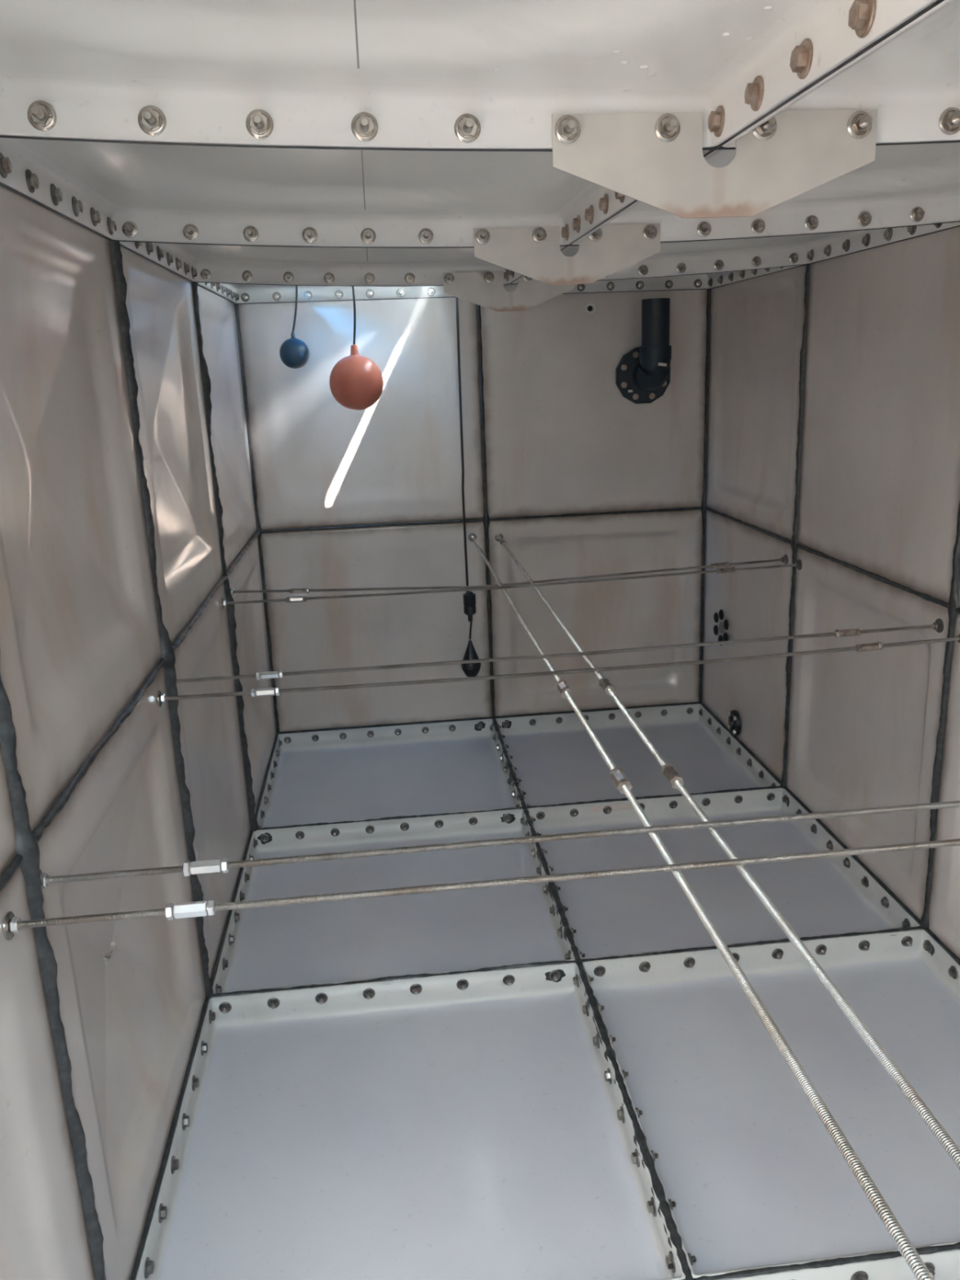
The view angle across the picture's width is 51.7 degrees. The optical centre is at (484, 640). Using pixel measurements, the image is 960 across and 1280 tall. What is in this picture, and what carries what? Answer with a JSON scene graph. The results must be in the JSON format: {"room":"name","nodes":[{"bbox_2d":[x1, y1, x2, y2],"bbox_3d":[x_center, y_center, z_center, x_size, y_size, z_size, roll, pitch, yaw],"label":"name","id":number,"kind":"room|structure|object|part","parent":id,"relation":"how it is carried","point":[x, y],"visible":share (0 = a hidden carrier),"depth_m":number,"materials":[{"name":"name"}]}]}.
{"room":"water tank interior","nodes":[
{"label":"water tank interior","id":0,"kind":"room"},
{"bbox_2d":[0,185,279,1279],"bbox_3d":[-0.740,0.195,1.904,0.106,2.064,5.000,-4,15,-5],"label":"wall","id":1,"kind":"structure","parent":0,"point":[127,513],"depth_m":1.97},
{"bbox_3d":[-0.665,-0.053,0.804,0.079,1.010,1.000,-4,15,-5],"label":"wall panel","id":2,"kind":"part","parent":1,"relation":"part of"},
{"bbox_3d":[-0.610,0.887,1.063,0.040,0.944,1.000,-4,15,-5],"label":"wall panel","id":3,"kind":"part","parent":1,"relation":"part of","materials":[{"name":"grey metal"}]},
{"bbox_3d":[-0.773,-0.312,1.764,0.079,1.010,1.000,-4,15,-5],"label":"wall panel","id":4,"kind":"part","parent":1,"relation":"part of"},
{"bbox_3d":[-0.737,0.630,2.021,0.079,0.944,1.000,-4,15,-5],"label":"wall panel","id":5,"kind":"part","parent":1,"relation":"part of","materials":[{"name":"grey metal"}]},
{"bbox_3d":[-0.881,-0.570,2.724,0.079,1.010,1.000,-4,15,-5],"label":"wall panel","id":6,"kind":"part","parent":1,"relation":"part of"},
{"bbox_3d":[-0.825,0.370,2.983,0.040,0.944,1.000,-4,15,-5],"label":"wall panel","id":7,"kind":"part","parent":1,"relation":"part of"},
{"bbox_3d":[-0.989,-0.829,3.684,0.079,1.010,1.000,-4,15,-5],"label":"wall panel","id":8,"kind":"part","parent":1,"relation":"part of","materials":[{"name":"grey metal"}]},
{"bbox_3d":[-0.953,0.113,3.941,0.079,0.944,1.000,-4,15,-5],"label":"wall panel","id":9,"kind":"part","parent":1,"relation":"part of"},
{"bbox_2d":[234,288,711,733],"bbox_3d":[0.009,-0.521,4.416,2.035,2.064,0.063,-4,15,-5],"label":"wall","id":10,"kind":"structure","parent":0,"point":[578,477],"depth_m":4.38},
{"bbox_3d":[-0.508,-0.994,4.222,1.000,1.010,0.015,-4,15,-5],"label":"wall panel","id":11,"kind":"part","parent":10,"relation":"part of","materials":[{"name":"grey metal"}]},
{"bbox_3d":[-0.471,-0.053,4.479,1.000,0.944,0.015,-4,15,-5],"label":"wall panel","id":12,"kind":"part","parent":10,"relation":"part of","materials":[{"name":"grey metal"}]},
{"bbox_2d":[583,302,595,315],"bbox_3d":[0.448,-1.408,4.197,0.050,0.050,0.013,-4,15,-5],"label":"hole","id":13,"kind":"object","parent":10,"relation":"attached to","point":[589,308],"visible":1,"depth_m":4.20,"materials":[{"name":"grey plastic"}]},
{"bbox_3d":[0.486,-1.058,4.316,1.000,1.010,0.015,-4,15,-5],"label":"wall panel","id":14,"kind":"part","parent":10,"relation":"part of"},
{"bbox_3d":[0.520,-0.121,4.588,1.000,0.944,0.045,-4,15,-5],"label":"wall panel","id":15,"kind":"part","parent":10,"relation":"part of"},
{"bbox_2d":[616,297,671,404],"bbox_3d":[0.695,-1.217,4.184,0.236,0.423,0.192,-4,15,-5],"label":"pipe","id":16,"kind":"object","parent":10,"relation":"attached to","point":[642,373],"visible":1,"depth_m":4.14,"materials":[{"name":"black plastic"}]},
{"bbox_2d":[468,533,934,1279],"bbox_3d":[0.220,0.189,2.014,0.044,0.049,4.990,-4,15,-5],"label":"rod","id":17,"kind":"object","parent":10,"relation":"attached to","point":[913,1260],"visible":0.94,"depth_m":1.13,"materials":[{"name":"metal"}]},
{"bbox_2d":[468,533,476,541],"bbox_3d":[-0.052,-0.461,4.405,0.038,0.038,0.004,-4,16,-6],"label":"washer","id":18,"kind":"object","parent":17,"relation":"in","point":[471,534],"depth_m":4.40,"materials":[{"name":"silver metal"}]},
{"bbox_2d":[494,533,959,1170],"bbox_3d":[0.336,0.195,2.029,0.038,0.063,4.990,-4,15,-5],"label":"rod","id":19,"kind":"object","parent":10,"relation":"attached to","point":[676,781],"visible":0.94,"depth_m":1.33,"materials":[{"name":"metal"}]},
{"bbox_2d":[494,533,503,541],"bbox_3d":[0.067,-0.462,4.418,0.038,0.038,0.004,-4,16,-5],"label":"washer","id":20,"kind":"object","parent":19,"relation":"in","point":[498,534],"depth_m":4.42,"materials":[{"name":"silver metal"}]},
{"bbox_2d":[0,0,959,304],"bbox_3d":[0.242,-0.834,1.737,2.001,0.148,5.000,-4,15,-5],"label":"ceiling","id":21,"kind":"structure","parent":0,"point":[248,151],"depth_m":1.22,"materials":[{"name":"silver metal"}]},
{"bbox_3d":[-0.362,-1.055,2.651,0.994,0.134,0.994,-4,15,-5],"label":"roof panel","id":22,"kind":"part","parent":21,"relation":"part of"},
{"bbox_3d":[-0.470,-1.319,3.610,0.994,0.146,0.994,-4,15,-5],"label":"roof panel","id":23,"kind":"part","parent":21,"relation":"part of","materials":[{"name":"white metal"}]},
{"bbox_3d":[-0.254,-0.796,1.692,0.994,0.134,0.994,-4,15,-5],"label":"roof panel","id":24,"kind":"part","parent":21,"relation":"part of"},
{"bbox_2d":[455,297,480,676],"bbox_3d":[-0.088,-0.655,4.217,0.088,1.685,0.088,-4,15,-5],"label":"probe","id":25,"kind":"object","parent":21,"relation":"hanging from","point":[472,669],"visible":0.93,"depth_m":4.32,"materials":[{"name":"black plastic"}]},
{"bbox_3d":[-0.146,-0.538,0.732,0.994,0.134,0.994,-4,15,-5],"label":"roof panel","id":26,"kind":"part","parent":21,"relation":"part of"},
{"bbox_2d":[442,271,573,311],"bbox_3d":[0.082,-1.122,3.175,0.423,0.124,0.031,-4,15,-5],"label":"gusset plate","id":27,"kind":"object","parent":21,"relation":"attached to","point":[486,289],"visible":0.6,"depth_m":3.19,"materials":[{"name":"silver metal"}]},
{"bbox_2d":[473,223,660,284],"bbox_3d":[0.190,-0.864,2.215,0.423,0.124,0.031,-4,15,-5],"label":"gusset plate","id":28,"kind":"object","parent":21,"relation":"attached to","point":[534,252],"visible":0.91,"depth_m":2.23,"materials":[{"name":"silver metal"}]},
{"bbox_3d":[0.523,-1.383,3.704,0.994,0.145,0.994,-4,15,-5],"label":"roof panel","id":29,"kind":"part","parent":21,"relation":"part of","materials":[{"name":"white metal"}]},
{"bbox_2d":[551,109,877,217],"bbox_3d":[0.298,-0.605,1.256,0.423,0.124,0.031,-4,15,-5],"label":"gusset plate","id":30,"kind":"object","parent":21,"relation":"attached to","point":[657,160],"visible":0.95,"depth_m":1.27,"materials":[{"name":"silver metal"}]},
{"bbox_2d":[492,6,938,192],"bbox_3d":[0.536,-0.813,1.543,1.522,0.067,0.904,-9,17,-24],"label":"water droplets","id":31,"kind":"object","parent":21,"relation":"attached to","point":[767,8],"visible":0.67,"depth_m":1.11},
{"bbox_3d":[0.631,-1.119,2.746,0.994,0.134,0.994,-4,15,-5],"label":"roof panel","id":32,"kind":"part","parent":21,"relation":"part of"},
{"bbox_3d":[0.739,-0.860,1.786,0.994,0.134,0.994,-4,15,-5],"label":"roof panel","id":33,"kind":"part","parent":21,"relation":"part of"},
{"bbox_3d":[0.847,-0.602,0.826,0.994,0.134,0.994,-4,15,-5],"label":"roof panel","id":34,"kind":"part","parent":21,"relation":"part of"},
{"bbox_3d":[-0.492,-1.399,3.595,0.764,0.012,0.842,-4,15,-5],"label":"lid","id":35,"kind":"object","parent":21,"relation":"on","visible":0},
{"bbox_2d":[279,285,309,368],"bbox_3d":[-0.734,-1.233,3.770,0.113,0.381,0.113,-4,15,-5],"label":"switch","id":36,"kind":"object","parent":35,"relation":"hanging from","point":[294,353],"visible":0.95,"depth_m":3.77,"materials":[{"name":"blue plastic"}]},
{"bbox_2d":[328,286,383,410],"bbox_3d":[-0.471,-1.105,3.563,0.196,0.538,0.196,-4,15,-5],"label":"switch","id":37,"kind":"object","parent":35,"relation":"hanging from","point":[356,381],"visible":0.91,"depth_m":3.54,"materials":[{"name":"orange plastic"}]},
{"bbox_2d":[135,703,959,1279],"bbox_3d":[0.315,1.049,2.252,2.000,0.109,5.000,-4,15,-5],"label":"floor","id":38,"kind":"structure","parent":0,"point":[569,1079],"depth_m":2.54,"materials":[{"name":"metal"}]},
{"bbox_3d":[-0.398,0.570,4.127,0.992,0.097,0.992,-4,15,-5],"label":"panel","id":39,"kind":"part","parent":38,"relation":"part of","materials":[{"name":"grey metal"}]},
{"bbox_3d":[-0.290,0.829,3.167,0.992,0.097,0.992,-4,15,-5],"label":"panel","id":40,"kind":"part","parent":38,"relation":"part of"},
{"bbox_3d":[-0.182,1.087,2.207,0.992,0.097,0.992,-4,15,-5],"label":"panel","id":41,"kind":"part","parent":38,"relation":"part of","materials":[{"name":"grey metal"}]},
{"bbox_2d":[590,804,633,812],"bbox_3d":[0.481,0.625,3.707,0.170,0.022,0.001,-4,15,-5],"label":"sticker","id":42,"kind":"object","parent":38,"relation":"attached to","point":[621,806],"visible":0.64,"depth_m":3.71,"materials":[{"name":"grey"}]},
{"bbox_3d":[0.596,0.506,4.221,0.992,0.097,0.992,-4,15,-5],"label":"panel","id":43,"kind":"part","parent":38,"relation":"part of","materials":[{"name":"grey metal"}]},
{"bbox_3d":[0.704,0.765,3.261,0.992,0.097,0.992,-4,15,-5],"label":"panel","id":44,"kind":"part","parent":38,"relation":"part of","materials":[{"name":"grey metal"}]},
{"bbox_3d":[0.811,1.023,2.301,0.992,0.097,0.992,-4,15,-5],"label":"panel","id":45,"kind":"part","parent":38,"relation":"part of","materials":[{"name":"grey metal"}]},
{"bbox_3d":[0.919,1.282,1.341,0.992,0.097,0.992,-4,15,-5],"label":"panel","id":46,"kind":"part","parent":38,"relation":"part of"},
{"bbox_2d":[699,226,959,965],"bbox_3d":[1.286,0.065,2.096,0.063,2.064,5.000,-4,15,-5],"label":"wall","id":47,"kind":"structure","parent":0,"point":[833,410],"depth_m":3.16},
{"bbox_2d":[3,838,959,940],"bbox_3d":[0.345,0.324,1.444,1.999,0.038,0.041,-4,15,-5],"label":"rod","id":48,"kind":"object","parent":47,"relation":"attached to","point":[12,925],"visible":1,"depth_m":1.40,"materials":[{"name":"metal"}]},
{"bbox_2d":[3,911,14,940],"bbox_3d":[-0.646,0.388,1.349,0.003,0.038,0.038,-4,15,-6],"label":"washer","id":49,"kind":"object","parent":48,"relation":"in","point":[9,919],"depth_m":1.34,"materials":[{"name":"silver metal"}]},
{"bbox_2d":[38,800,959,889],"bbox_3d":[0.332,0.292,1.559,1.999,0.040,0.041,-4,15,-5],"label":"rod","id":50,"kind":"object","parent":47,"relation":"attached to","point":[188,868],"visible":0.91,"depth_m":1.52,"materials":[{"name":"metal"}]},
{"bbox_2d":[230,554,788,595],"bbox_3d":[0.113,-0.223,3.519,2.000,0.060,0.038,-4,15,-6],"label":"rod","id":51,"kind":"object","parent":47,"relation":"attached to","point":[784,559],"visible":0.94,"depth_m":3.52,"materials":[{"name":"metal"}]},
{"bbox_2d":[783,554,788,564],"bbox_3d":[1.101,-0.297,3.619,0.004,0.038,0.038,-5,16,-5],"label":"washer","id":52,"kind":"object","parent":51,"relation":"in","point":[785,557],"depth_m":3.61,"materials":[{"name":"metal"}]},
{"bbox_2d":[221,559,802,608],"bbox_3d":[0.128,-0.196,3.378,2.000,0.040,0.038,-4,15,-7],"label":"rod","id":53,"kind":"object","parent":47,"relation":"attached to","point":[797,564],"visible":1,"depth_m":3.37,"materials":[{"name":"metal"}]},
{"bbox_2d":[221,597,223,608],"bbox_3d":[-0.860,-0.123,3.253,0.003,0.038,0.038,-4,15,-7],"label":"washer","id":54,"kind":"object","parent":53,"relation":"in","point":[222,606],"depth_m":3.24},
{"bbox_2d":[796,559,802,569],"bbox_3d":[1.114,-0.269,3.503,0.004,0.038,0.038,-5,15,-7],"label":"washer","id":55,"kind":"object","parent":53,"relation":"in","point":[799,561],"depth_m":3.49,"materials":[{"name":"grey metal"}]},
{"bbox_2d":[157,633,959,706],"bbox_3d":[0.236,0.064,2.413,2.000,0.040,0.038,-4,15,-7],"label":"rod","id":56,"kind":"object","parent":47,"relation":"attached to","point":[162,698],"visible":1,"depth_m":2.41,"materials":[{"name":"metal"}]},
{"bbox_2d":[157,690,161,706],"bbox_3d":[-0.752,0.134,2.298,0.003,0.038,0.038,-3,15,-7],"label":"washer","id":57,"kind":"object","parent":56,"relation":"in","point":[159,693],"depth_m":2.29,"materials":[{"name":"silver metal"}]},
{"bbox_2d":[176,618,943,684],"bbox_3d":[0.223,0.030,2.530,1.999,0.043,0.038,-4,15,-6],"label":"rod","id":58,"kind":"object","parent":47,"relation":"attached to","point":[938,625],"visible":0.94,"depth_m":2.52,"materials":[{"name":"metal"}]},
{"bbox_2d":[934,618,943,632],"bbox_3d":[1.211,-0.040,2.638,0.004,0.038,0.038,-4,15,-6],"label":"washer","id":59,"kind":"object","parent":58,"relation":"in","point":[939,624],"depth_m":2.63,"materials":[{"name":"metal"}]},
{"bbox_2d":[713,609,728,645],"bbox_3d":[1.039,-0.059,4.359,0.010,0.162,0.176,-4,15,-5],"label":"holes","id":60,"kind":"object","parent":47,"relation":"attached to","point":[725,624],"visible":0.93,"depth_m":4.35,"materials":[{"name":"black"}]},
{"bbox_2d":[727,710,741,735],"bbox_3d":[1.070,0.351,4.246,0.024,0.108,0.108,-4,15,-5],"label":"drain fitting","id":61,"kind":"object","parent":47,"relation":"attached to","point":[734,726],"visible":1,"depth_m":4.22,"materials":[{"name":"black rubber"}]},
{"bbox_3d":[1.081,-0.018,4.135,0.015,0.944,1.000,-4,15,-5],"label":"wall panel","id":62,"kind":"part","parent":47,"relation":"part of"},
{"bbox_3d":[1.060,-0.961,3.878,0.045,1.010,1.000,-4,15,-5],"label":"wall panel","id":63,"kind":"part","parent":47,"relation":"part of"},
{"bbox_3d":[1.204,0.239,3.176,0.045,0.944,1.000,-4,15,-5],"label":"wall panel","id":64,"kind":"part","parent":47,"relation":"part of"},
{"bbox_3d":[1.153,-0.701,2.917,0.015,1.010,1.000,-4,15,-5],"label":"wall panel","id":65,"kind":"part","parent":47,"relation":"part of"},
{"bbox_3d":[1.312,0.498,2.216,0.045,0.944,1.000,-4,15,-5],"label":"wall panel","id":66,"kind":"part","parent":47,"relation":"part of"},
{"bbox_3d":[1.276,-0.444,1.958,0.045,1.010,1.000,-4,15,-5],"label":"wall panel","id":67,"kind":"part","parent":47,"relation":"part of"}
]}

